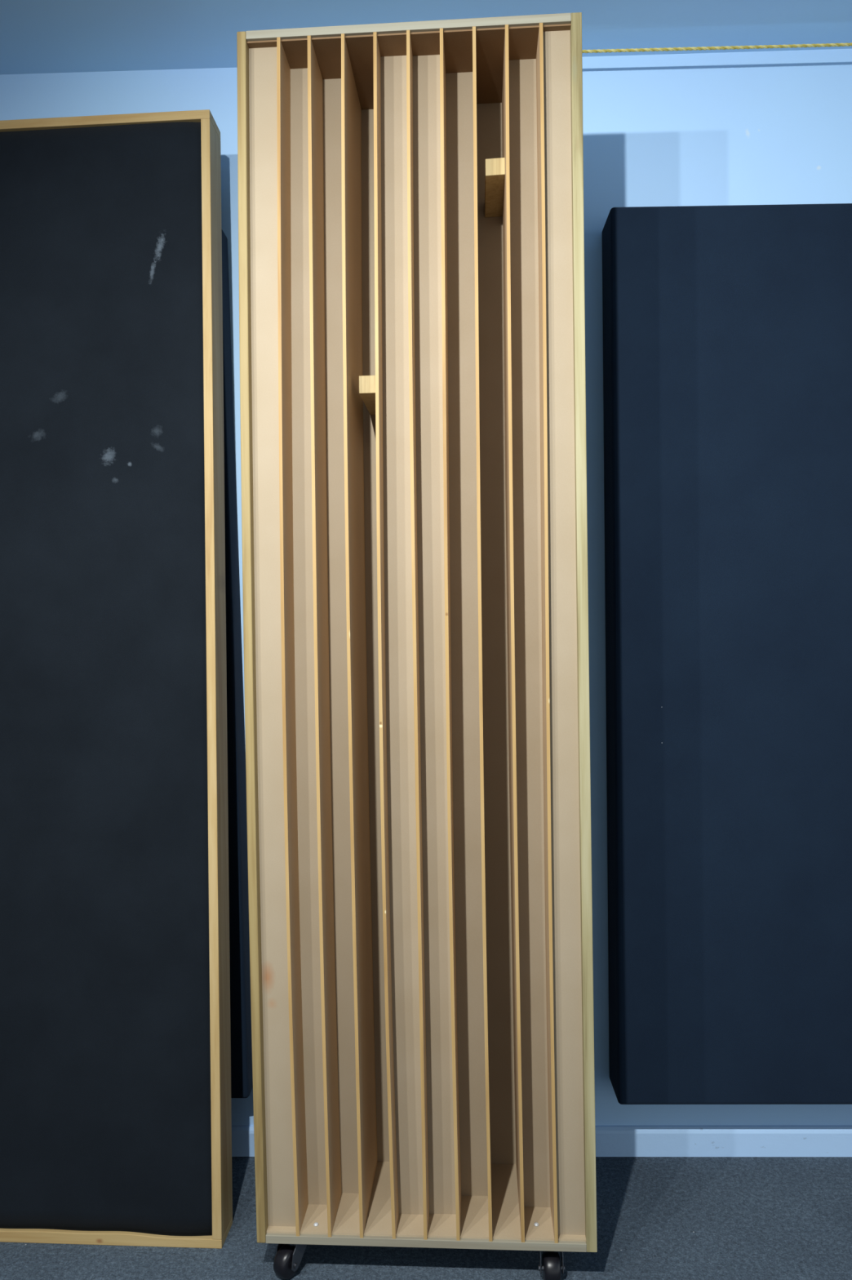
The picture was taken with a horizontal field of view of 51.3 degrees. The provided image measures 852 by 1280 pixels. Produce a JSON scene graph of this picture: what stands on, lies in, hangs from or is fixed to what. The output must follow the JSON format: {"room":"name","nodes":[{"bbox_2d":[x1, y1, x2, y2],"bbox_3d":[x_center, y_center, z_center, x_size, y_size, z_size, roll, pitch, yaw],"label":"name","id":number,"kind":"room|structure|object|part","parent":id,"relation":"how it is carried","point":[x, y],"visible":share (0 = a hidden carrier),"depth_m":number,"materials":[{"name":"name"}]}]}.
{"room":"recording studio","nodes":[
{"label":"recording studio","id":0,"kind":"room"},
{"bbox_2d":[0,48,851,1125],"bbox_3d":[0.051,-0.066,2.045,8.000,2.480,0.120,-1,1,1],"label":"wall","id":1,"kind":"structure","parent":0,"point":[775,127],"depth_m":1.97,"materials":[{"name":"paint"}]},
{"bbox_2d":[221,228,253,1097],"bbox_3d":[-1.023,0.057,1.972,1.252,1.897,0.080,-1,1,1],"label":"panel","id":2,"kind":"object","parent":1,"relation":"attached to","point":[242,1081],"visible":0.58,"depth_m":1.93,"materials":[{"name":"blue fabric"}]},
{"bbox_2d":[231,1124,851,1156],"bbox_3d":[0.066,1.123,1.991,8.000,0.064,0.013,-1,1,1],"label":"baseboard","id":3,"kind":"structure","parent":1,"relation":"attached to","point":[611,1140],"depth_m":1.97,"materials":[{"name":"paint"}]},
{"bbox_2d":[582,42,851,53],"bbox_3d":[1.238,-1.263,1.903,2.221,0.014,0.086,-1,1,1],"label":"rope","id":4,"kind":"object","parent":1,"relation":"attached to","point":[847,44],"visible":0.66,"depth_m":1.88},
{"bbox_2d":[602,203,851,1104],"bbox_3d":[1.007,0.029,1.905,1.225,1.889,0.114,-1,1,1],"label":"panel","id":5,"kind":"object","parent":1,"relation":"attached to","point":[727,330],"visible":1,"depth_m":1.86,"materials":[{"name":"blue fabric"}]},
{"bbox_2d":[0,1156,851,1279],"bbox_3d":[0.004,1.233,-0.534,8.000,0.100,5.306,-1,1,1],"label":"floor","id":6,"kind":"structure","parent":0,"point":[659,1218],"depth_m":1.69,"materials":[{"name":"grey carpet"}]},
{"bbox_2d":[0,109,232,1248],"bbox_3d":[-0.718,0.050,1.807,0.636,2.244,0.201,-1,1,4],"label":"framed panel","id":7,"kind":"object","parent":6,"relation":"on","point":[116,1115],"visible":1,"depth_m":1.77,"materials":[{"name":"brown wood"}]},
{"bbox_3d":[-0.742,-1.061,1.858,0.612,0.023,0.077,-1,1,4],"label":"rail","id":8,"kind":"part","parent":7,"relation":"part of","materials":[{"name":"brown wood"}]},
{"bbox_3d":[-0.694,1.159,1.756,0.612,0.027,0.077,-1,1,4],"label":"rail","id":9,"kind":"part","parent":7,"relation":"part of","materials":[{"name":"brown wood"}]},
{"bbox_2d":[236,12,597,1279],"bbox_3d":[-0.012,0.034,1.707,0.619,2.249,0.272,-1,1,3],"label":"panel","id":10,"kind":"object","parent":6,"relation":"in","point":[411,218],"visible":1,"depth_m":1.64,"materials":[{"name":"brown wood"}]},
{"bbox_3d":[-0.279,0.002,1.617,0.062,2.140,0.009,-1,1,3],"label":"well panel","id":11,"kind":"part","parent":10,"relation":"part of","materials":[{"name":"beige wood"}]},
{"bbox_3d":[-0.217,0.001,1.677,0.062,2.140,0.009,-1,1,3],"label":"well panel","id":12,"kind":"part","parent":10,"relation":"part of","materials":[{"name":"beige wood"}]},
{"bbox_3d":[-0.157,-0.001,1.710,0.060,2.140,0.009,-1,1,3],"label":"well panel","id":13,"kind":"part","parent":10,"relation":"part of","materials":[{"name":"beige wood"}]},
{"bbox_3d":[-0.092,-0.003,1.810,0.060,2.140,0.009,-1,1,3],"label":"well panel","id":14,"kind":"part","parent":10,"relation":"part of","materials":[{"name":"beige wood"}]},
{"bbox_3d":[-0.045,-0.002,1.645,0.060,2.140,0.009,-1,1,3],"label":"well panel","id":15,"kind":"part","parent":10,"relation":"part of","materials":[{"name":"beige wood"}]},
{"bbox_3d":[0.015,-0.002,1.645,0.057,2.140,0.009,-1,1,3],"label":"well panel","id":16,"kind":"part","parent":10,"relation":"part of","materials":[{"name":"beige wood"}]},
{"bbox_3d":[0.076,-0.004,1.696,0.057,2.140,0.009,-1,1,3],"label":"well panel","id":17,"kind":"part","parent":10,"relation":"part of","materials":[{"name":"beige wood"}]},
{"bbox_3d":[0.140,-0.006,1.796,0.056,2.140,0.009,-1,1,3],"label":"well panel","id":18,"kind":"part","parent":10,"relation":"part of","materials":[{"name":"beige wood"}]},
{"bbox_3d":[0.191,-0.005,1.661,0.058,2.140,0.009,-1,1,3],"label":"well panel","id":19,"kind":"part","parent":10,"relation":"part of","materials":[{"name":"beige wood"}]},
{"bbox_3d":[0.243,-0.005,1.583,0.053,2.140,0.009,-1,1,3],"label":"well panel","id":20,"kind":"part","parent":10,"relation":"part of","materials":[{"name":"beige wood"}]},
{"bbox_2d":[0,0,851,74],"bbox_3d":[-0.033,-1.307,-0.561,8.000,0.100,5.306,-1,1,1],"label":"ceiling","id":21,"kind":"structure","parent":0,"point":[37,36],"depth_m":1.84,"materials":[{"name":"paint"}]}
]}

